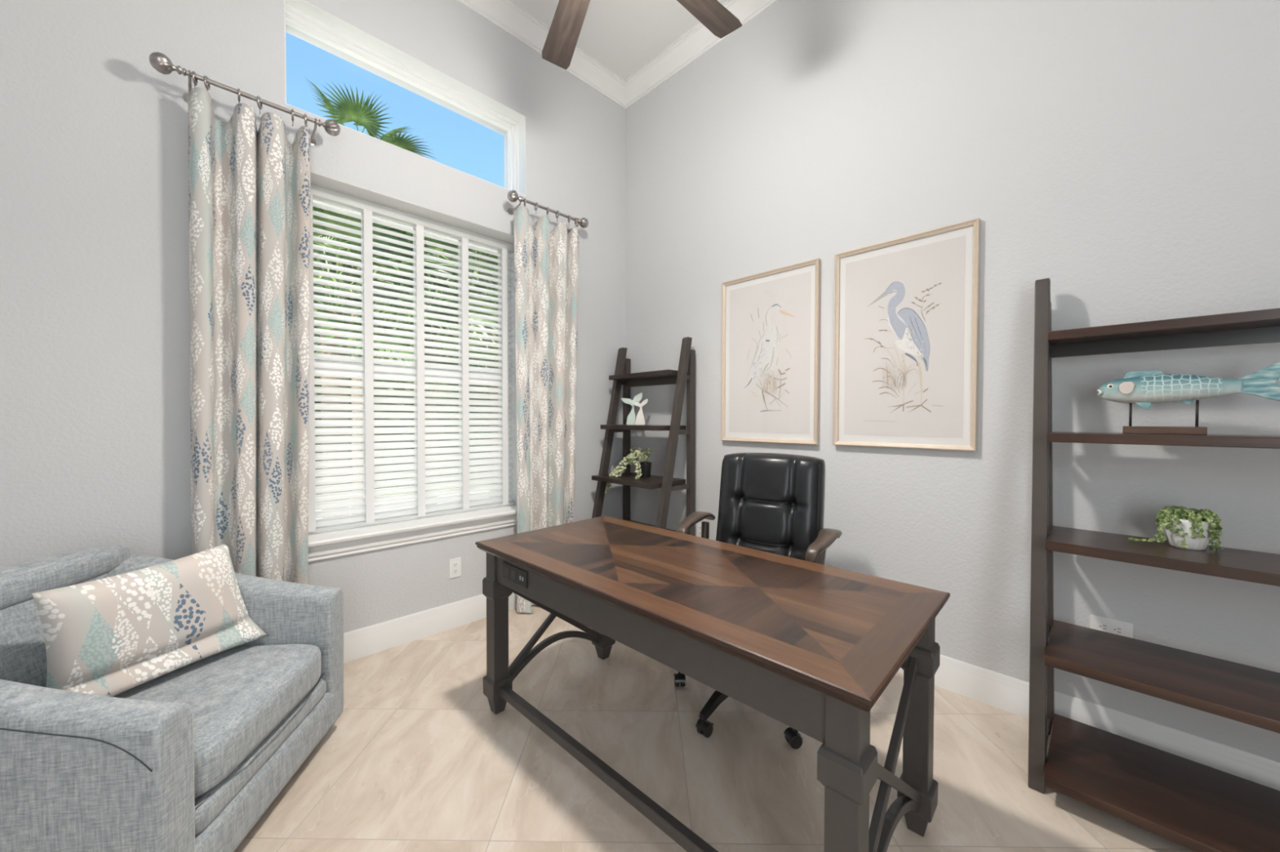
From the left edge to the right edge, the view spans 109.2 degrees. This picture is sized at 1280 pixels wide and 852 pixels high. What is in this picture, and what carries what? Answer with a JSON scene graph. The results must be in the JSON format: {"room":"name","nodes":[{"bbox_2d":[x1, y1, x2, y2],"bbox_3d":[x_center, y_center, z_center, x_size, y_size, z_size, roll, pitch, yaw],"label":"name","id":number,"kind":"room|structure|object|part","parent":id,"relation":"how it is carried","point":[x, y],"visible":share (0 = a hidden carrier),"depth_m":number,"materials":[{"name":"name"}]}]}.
{"room":"office","nodes":[
{"label":"office","id":0,"kind":"room"},
{"bbox_2d":[0,0,626,633],"bbox_3d":[-1.677,-0.746,2.527,4.055,4.020,0.300,-1,1,-44],"label":"wall","id":1,"kind":"structure","parent":0,"point":[95,442],"depth_m":1.94,"materials":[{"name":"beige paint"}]},
{"bbox_2d":[149,52,340,146],"bbox_3d":[-1.772,-1.467,2.088,0.652,0.094,0.175,-1,1,-44],"label":"curtain rod","id":2,"kind":"object","parent":1,"relation":"attached to","point":[159,61],"visible":0.99,"depth_m":1.99,"materials":[{"name":"silver metal"}]},
{"bbox_2d":[187,71,311,584],"bbox_3d":[-1.765,-0.117,2.087,0.438,2.752,0.108,-1,1,-44],"label":"curtain","id":3,"kind":"object","parent":2,"relation":"hanging from","point":[249,189],"visible":0.77,"depth_m":2.05,"materials":[{"name":"beige fabric"}]},
{"bbox_2d":[284,0,525,196],"bbox_3d":[-1.346,-1.868,2.773,1.327,0.552,0.221,-1,1,-44],"label":"window","id":4,"kind":"structure","parent":1,"relation":"in","point":[301,15],"depth_m":2.73,"materials":[{"name":"white paint"}]},
{"bbox_2d":[307,504,517,562],"bbox_3d":[-1.329,0.634,2.791,1.447,0.108,0.248,-1,1,-44],"label":"trim","id":5,"kind":"structure","parent":1,"relation":"attached to","point":[335,544],"depth_m":2.65,"materials":[{"name":"white paint"}]},
{"bbox_2d":[310,171,516,527],"bbox_3d":[-1.369,-0.354,2.817,1.327,1.898,0.268,-1,1,-44],"label":"window","id":6,"kind":"structure","parent":1,"relation":"in","point":[317,180],"depth_m":2.85,"materials":[{"name":"white paint"}]},
{"bbox_2d":[308,184,514,534],"bbox_3d":[-1.385,-0.359,2.835,1.310,1.873,0.070,-1,1,-44],"label":"window blind","id":7,"kind":"object","parent":6,"relation":"attached to","point":[369,515],"visible":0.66,"depth_m":2.78,"materials":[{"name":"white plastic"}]},
{"bbox_3d":[-1.391,0.565,2.853,1.300,0.024,0.052,-1,1,-44],"label":"rail","id":8,"kind":"part","parent":7,"relation":"part of","materials":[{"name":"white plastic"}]},
{"bbox_2d":[343,592,516,662],"bbox_3d":[-1.571,1.188,2.446,4.055,0.154,0.016,-1,1,-44],"label":"baseboard","id":9,"kind":"structure","parent":1,"relation":"attached to","point":[366,641],"depth_m":2.67,"materials":[{"name":"white paint"}]},
{"bbox_2d":[448,557,461,578],"bbox_3d":[-1.158,0.890,2.850,0.074,0.120,0.010,-1,1,-44],"label":"wall outlet","id":10,"kind":"object","parent":1,"relation":"attached to","point":[455,565],"visible":1,"depth_m":2.85,"materials":[{"name":"white plastic"}]},
{"bbox_2d":[452,561,458,574],"bbox_3d":[-1.156,0.890,2.848,0.036,0.072,0.004,-1,1,-44],"label":"receptacle","id":11,"kind":"object","parent":10,"relation":"attached to","point":[455,564],"depth_m":2.85,"materials":[{"name":"white plastic"}]},
{"bbox_2d":[457,0,625,109],"bbox_3d":[-1.528,-2.691,2.347,4.055,0.125,0.112,-1,1,-44],"label":"trim","id":12,"kind":"structure","parent":1,"relation":"attached to","point":[508,15],"depth_m":3.15,"materials":[{"name":"white paint"}]},
{"bbox_2d":[507,190,588,234],"bbox_3d":[-0.654,-1.482,3.183,0.642,0.094,0.175,-1,1,-44],"label":"curtain rod","id":13,"kind":"object","parent":1,"relation":"attached to","point":[513,196],"visible":0.98,"depth_m":3.08,"materials":[{"name":"silver metal"}]},
{"bbox_2d":[514,198,578,613],"bbox_3d":[-0.641,-0.131,3.181,0.127,2.755,0.510,1,1,44],"label":"curtain","id":14,"kind":"object","parent":13,"relation":"hanging from","point":[546,264],"visible":0.87,"depth_m":3.14,"materials":[{"name":"beige fabric"}]},
{"bbox_2d":[511,0,727,80],"bbox_3d":[-0.049,-2.825,0.835,4.455,0.200,4.939,-1,1,-44],"label":"ceiling","id":15,"kind":"structure","parent":0,"point":[623,36],"depth_m":3.14,"materials":[{"name":"white paint"}]},
{"bbox_2d":[542,0,742,70],"bbox_3d":[-0.095,-2.207,1.646,1.392,1.063,1.443,-1,1,-44],"label":"ceiling fan","id":16,"kind":"object","parent":15,"relation":"hanging from","point":[565,29],"visible":1,"depth_m":2.06,"materials":[{"name":"brown wood"}]},
{"bbox_3d":[-0.319,-1.831,2.042,0.140,0.029,0.570,0,1,-24],"label":"blade","id":17,"kind":"part","parent":16,"relation":"part of","materials":[{"name":"brown wood"}]},
{"bbox_3d":[0.210,-1.827,1.924,0.570,0.029,0.140,-1,1,-41],"label":"blade","id":18,"kind":"part","parent":16,"relation":"part of","materials":[{"name":"brown wood"}]},
{"bbox_2d":[234,604,1195,851],"bbox_3d":[-0.059,1.355,0.905,4.455,0.120,4.939,-1,1,-44],"label":"floor","id":19,"kind":"structure","parent":0,"point":[416,757],"depth_m":1.69,"materials":[{"name":"stone"}]},
{"bbox_2d":[0,545,343,851],"bbox_3d":[-1.606,0.857,1.434,0.866,0.850,0.882,0,1,-8],"label":"armchair","id":20,"kind":"object","parent":19,"relation":"on","point":[190,757],"visible":0.89,"depth_m":1.28,"materials":[{"name":"grey fabric"}]},
{"bbox_2d":[0,573,113,687],"bbox_3d":[-1.905,0.667,1.387,0.231,0.400,0.650,0,1,-8],"label":"cushion","id":21,"kind":"object","parent":20,"relation":"on","point":[23,655],"depth_m":1.35,"materials":[{"name":"grey fabric"}]},
{"bbox_2d":[31,542,268,697],"bbox_3d":[-1.597,0.639,1.534,0.152,0.380,0.555,0,1,19],"label":"throw pillow","id":22,"kind":"object","parent":20,"relation":"on","point":[113,636],"visible":0.98,"depth_m":1.45,"materials":[{"name":"beige fabric"}]},
{"bbox_2d":[113,644,320,798],"bbox_3d":[-1.510,0.924,1.449,0.660,0.170,0.655,0,1,-8],"label":"seat cushion","id":23,"kind":"object","parent":20,"relation":"on","point":[242,698],"depth_m":1.45,"materials":[{"name":"grey fabric"}]},
{"bbox_3d":[-1.288,1.037,1.484,0.190,0.075,0.670,0,1,-8],"label":"rail","id":24,"kind":"part","parent":20,"relation":"part of","materials":[{"name":"grey fabric"}]},
{"bbox_3d":[-1.377,1.147,1.473,0.385,0.150,0.862,0,1,-8],"label":"rail","id":25,"kind":"part","parent":20,"relation":"part of","materials":[{"name":"grey fabric"}]},
{"bbox_2d":[591,337,695,535],"bbox_3d":[-0.047,0.312,3.341,0.542,1.885,0.720,-1,1,-44],"label":"ladder shelf","id":26,"kind":"object","parent":19,"relation":"on","point":[686,373],"visible":0.61,"depth_m":3.26,"materials":[{"name":"brown wood"}]},
{"bbox_3d":[-0.279,0.307,3.589,0.447,1.885,0.042,-1,1,-44],"label":"rail","id":27,"kind":"part","parent":26,"relation":"part of","materials":[{"name":"brown wood"}]},
{"bbox_3d":[-0.110,0.347,3.755,0.052,1.800,0.040,-1,1,-44],"label":"rail","id":28,"kind":"part","parent":26,"relation":"part of","materials":[{"name":"brown wood"}]},
{"bbox_2d":[604,447,652,493],"bbox_3d":[-0.076,0.331,3.410,0.345,0.341,0.207,1,1,29],"label":"potted plant","id":29,"kind":"object","parent":26,"relation":"on","point":[644,471],"visible":0.99,"depth_m":3.37,"materials":[{"name":"green plant"}]},
{"bbox_3d":[0.041,0.326,3.400,0.098,0.108,0.098,-1,1,-44],"label":"pot","id":30,"kind":"part","parent":29,"relation":"part of","materials":[{"name":"black ceramic"}]},
{"bbox_2d":[621,392,648,425],"bbox_3d":[-0.042,-0.132,3.486,0.204,0.247,0.046,0,1,-1],"label":"figurine","id":31,"kind":"object","parent":26,"relation":"on","point":[640,420],"visible":1,"depth_m":3.48,"materials":[{"name":"white ceramic"}]},
{"bbox_3d":[0.103,-0.335,3.476,0.019,0.050,0.632,-1,1,-44],"label":"rail","id":32,"kind":"part","parent":26,"relation":"part of","materials":[{"name":"brown wood"}]},
{"bbox_3d":[0.196,0.316,3.105,0.447,1.885,0.042,-1,1,-44],"label":"rail","id":33,"kind":"part","parent":26,"relation":"part of","materials":[{"name":"brown wood"}]},
{"bbox_3d":[0.365,0.356,3.271,0.052,1.800,0.040,-1,1,-44],"label":"rail","id":34,"kind":"part","parent":26,"relation":"part of","materials":[{"name":"brown wood"}]},
{"bbox_2d":[475,515,950,851],"bbox_3d":[0.125,0.901,1.738,1.640,0.760,0.769,1,1,44],"label":"writing desk","id":35,"kind":"object","parent":19,"relation":"on","point":[811,647],"visible":1,"depth_m":1.38,"materials":[{"name":"charcoal painted wood"},{"name":"wood"},{"name":"veneer"}]},
{"bbox_3d":[-0.636,0.912,2.030,0.095,0.726,0.095,1,1,44],"label":"leg","id":36,"kind":"part","parent":35,"relation":"part of","materials":[{"name":"grey paint"}]},
{"bbox_2d":[504,566,515,580],"bbox_3d":[-0.537,0.611,1.885,0.088,0.036,0.002,1,1,44],"label":"socket","id":37,"kind":"object","parent":35,"relation":"attached to","point":[506,570],"depth_m":1.88,"materials":[{"name":"black plastic"}]},
{"bbox_3d":[-0.199,0.905,2.486,0.095,0.726,0.095,1,1,44],"label":"leg","id":38,"kind":"part","parent":35,"relation":"part of","materials":[{"name":"grey paint"}]},
{"bbox_3d":[0.450,0.932,0.991,0.095,0.726,0.095,1,1,44],"label":"leg","id":39,"kind":"part","parent":35,"relation":"part of","materials":[{"name":"grey paint"}]},
{"bbox_3d":[0.887,0.925,1.447,0.095,0.726,0.095,1,1,44],"label":"leg","id":40,"kind":"part","parent":35,"relation":"part of","materials":[{"name":"grey paint"}]},
{"bbox_2d":[673,453,842,749],"bbox_3d":[0.500,0.711,2.124,0.746,1.129,0.739,1,1,35],"label":"desk chair","id":41,"kind":"object","parent":19,"relation":"on","point":[772,503],"visible":0.54,"depth_m":2.25,"materials":[{"name":"black leather"}]},
{"bbox_3d":[0.282,0.519,2.380,0.090,0.109,0.365,1,1,35],"label":"armrest","id":42,"kind":"part","parent":41,"relation":"part of","materials":[{"name":"brown wood"}]},
{"bbox_3d":[0.356,1.166,1.973,0.059,0.074,0.293,1,1,44],"label":"arm","id":43,"kind":"part","parent":41,"relation":"part of","materials":[{"name":"black plastic"}]},
{"bbox_3d":[0.645,0.488,2.325,0.544,0.689,0.237,1,1,35],"label":"backrest","id":44,"kind":"part","parent":41,"relation":"part of","materials":[{"name":"black leather"}]},
{"bbox_3d":[0.819,0.526,2.003,0.090,0.109,0.365,1,1,35],"label":"armrest","id":45,"kind":"part","parent":41,"relation":"part of","materials":[{"name":"brown wood"}]},
{"bbox_2d":[1027,278,1279,851],"bbox_3d":[1.877,0.349,1.388,0.527,1.885,1.067,-1,1,-44],"label":"bookshelf","id":46,"kind":"object","parent":19,"relation":"on","point":[1193,806],"visible":1,"depth_m":1.54,"materials":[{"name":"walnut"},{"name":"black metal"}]},
{"bbox_3d":[1.539,0.342,1.748,0.050,1.885,0.431,1,1,40],"label":"rail","id":47,"kind":"part","parent":46,"relation":"part of","materials":[{"name":"wood"}]},
{"bbox_3d":[1.701,0.382,1.907,0.052,1.800,0.076,-1,1,-44],"label":"rail","id":48,"kind":"part","parent":46,"relation":"part of","materials":[{"name":"brown wood"}]},
{"bbox_3d":[2.013,-0.298,1.528,0.019,0.050,0.938,-1,1,-44],"label":"rail","id":49,"kind":"part","parent":46,"relation":"part of","materials":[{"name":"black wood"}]},
{"bbox_2d":[1127,505,1223,551],"bbox_3d":[1.851,0.348,1.556,0.203,0.138,0.156,0,1,1],"label":"potted plant","id":50,"kind":"object","parent":46,"relation":"on","point":[1192,529],"visible":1,"depth_m":1.52,"materials":[{"name":"green plant"}]},
{"bbox_3d":[1.875,0.364,1.557,0.122,0.102,0.122,-1,1,-44],"label":"pot","id":51,"kind":"part","parent":50,"relation":"part of","materials":[{"name":"white ceramic"}]},
{"bbox_2d":[1097,361,1279,435],"bbox_3d":[1.862,-0.093,1.557,0.080,0.244,0.420,-1,1,-44],"label":"fish sculpture","id":52,"kind":"object","parent":46,"relation":"on","point":[1143,388],"visible":1,"depth_m":1.55,"materials":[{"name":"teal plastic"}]},
{"bbox_3d":[1.776,-0.043,1.645,0.006,0.092,0.006,0,1,-22],"label":"stand rod","id":53,"kind":"part","parent":52,"relation":"part of","materials":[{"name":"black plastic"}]},
{"bbox_3d":[1.883,-0.041,1.536,0.006,0.092,0.006,1,1,23],"label":"stand rod","id":54,"kind":"part","parent":52,"relation":"part of","materials":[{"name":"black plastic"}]},
{"bbox_2d":[625,0,1279,762],"bbox_3d":[1.466,-0.736,2.359,0.200,4.020,4.939,-1,1,-44],"label":"wall","id":55,"kind":"structure","parent":0,"point":[1124,155],"depth_m":2.03,"materials":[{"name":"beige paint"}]},
{"bbox_2d":[696,522,701,537],"bbox_3d":[0.435,0.756,3.283,0.010,0.120,0.074,-1,1,-44],"label":"wall outlet","id":56,"kind":"object","parent":55,"relation":"attached to","point":[698,524],"visible":0.52,"depth_m":3.29,"materials":[{"name":"white plastic"}]},
{"bbox_2d":[697,525,701,536],"bbox_3d":[0.433,0.756,3.281,0.004,0.072,0.036,-1,1,-44],"label":"receptacle","id":57,"kind":"object","parent":56,"relation":"attached to","point":[699,526],"depth_m":3.28,"materials":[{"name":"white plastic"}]},
{"bbox_2d":[625,0,778,109],"bbox_3d":[1.394,-2.681,2.182,0.112,0.125,4.439,-1,1,-44],"label":"trim","id":58,"kind":"structure","parent":55,"relation":"attached to","point":[699,39],"depth_m":3.29,"materials":[{"name":"white paint"}]},
{"bbox_2d":[720,257,820,444],"bbox_3d":[0.799,-0.433,2.872,0.032,1.075,0.672,-1,1,-44],"label":"framed print","id":59,"kind":"object","parent":55,"relation":"attached to","point":[771,320],"visible":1,"depth_m":2.85,"materials":[{"name":"paper"}]},
{"bbox_2d":[832,217,980,451],"bbox_3d":[1.329,-0.423,2.331,0.032,1.070,0.657,-1,1,-44],"label":"framed print","id":60,"kind":"object","parent":55,"relation":"attached to","point":[906,344],"visible":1,"depth_m":2.30,"materials":[{"name":"paper"}]},
{"bbox_2d":[897,654,1279,791],"bbox_3d":[1.419,1.198,2.280,0.016,0.154,4.439,-1,1,-44],"label":"baseboard","id":61,"kind":"structure","parent":55,"relation":"attached to","point":[1011,695],"depth_m":1.81,"materials":[{"name":"white paint"}]},
{"bbox_2d":[1089,614,1133,638],"bbox_3d":[1.876,0.806,1.812,0.010,0.074,0.120,-1,1,-44],"label":"wall outlet","id":62,"kind":"object","parent":55,"relation":"attached to","point":[1098,623],"visible":0.75,"depth_m":1.81,"materials":[{"name":"white plastic"}]},
{"bbox_2d":[1097,621,1124,635],"bbox_3d":[1.874,0.806,1.810,0.004,0.036,0.072,-1,1,-44],"label":"receptacle","id":63,"kind":"object","parent":62,"relation":"attached to","point":[1117,628],"depth_m":1.81,"materials":[{"name":"white plastic"}]},
{"label":"outside","id":64,"kind":"structure","parent":0,"visible":0},
{"bbox_2d":[315,484,489,502],"bbox_3d":[-18.650,0.968,29.770,65.000,0.200,51.400,-1,1,-44],"label":"lawn","id":65,"kind":"structure","parent":64,"point":[486,484],"depth_m":8.58,"materials":[{"name":"green plant"}]},
{"bbox_2d":[313,248,495,494],"bbox_3d":[-4.470,-1.988,9.525,11.349,6.683,1.630,-1,1,-44],"label":"hedge","id":66,"kind":"object","parent":65,"relation":"on","point":[445,279],"visible":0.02,"depth_m":9.11,"materials":[{"name":"green plant"}]},
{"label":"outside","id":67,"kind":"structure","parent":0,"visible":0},
{"bbox_2d":[316,490,488,519],"bbox_3d":[1.246,1.355,9.465,65.000,0.200,5.461,-1,1,-44],"label":"floor","id":68,"kind":"structure","parent":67,"point":[486,491],"depth_m":7.66,"materials":[{"name":"concrete"}]},
{"bbox_2d":[305,78,435,515],"bbox_3d":[-3.799,-1.519,6.034,1.679,5.638,1.653,1,1,23],"label":"fan palm","id":69,"kind":"object","parent":68,"relation":"on","point":[348,111],"visible":0.32,"depth_m":5.82,"materials":[{"name":"green plant"}]},
{"bbox_2d":[312,206,472,518],"bbox_3d":[-2.960,-0.538,4.258,2.647,3.740,2.908,-1,1,-44],"label":"fan palm","id":70,"kind":"object","parent":68,"relation":"on","point":[316,209],"visible":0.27,"depth_m":4.19,"materials":[{"name":"green plant"}]},
{"bbox_2d":[313,228,497,505],"bbox_3d":[-2.538,-0.784,5.370,2.768,4.196,2.832,-1,1,-44],"label":"fan palm","id":71,"kind":"object","parent":68,"relation":"on","point":[432,240],"visible":0.17,"depth_m":5.25,"materials":[{"name":"green plant"}]},
{"bbox_2d":[386,251,498,497],"bbox_3d":[-2.324,-0.957,6.953,3.220,4.491,2.954,-1,1,-44],"label":"fan palm","id":72,"kind":"object","parent":68,"relation":"on","point":[452,273],"visible":0.03,"depth_m":6.94,"materials":[{"name":"green plant"}]}
]}

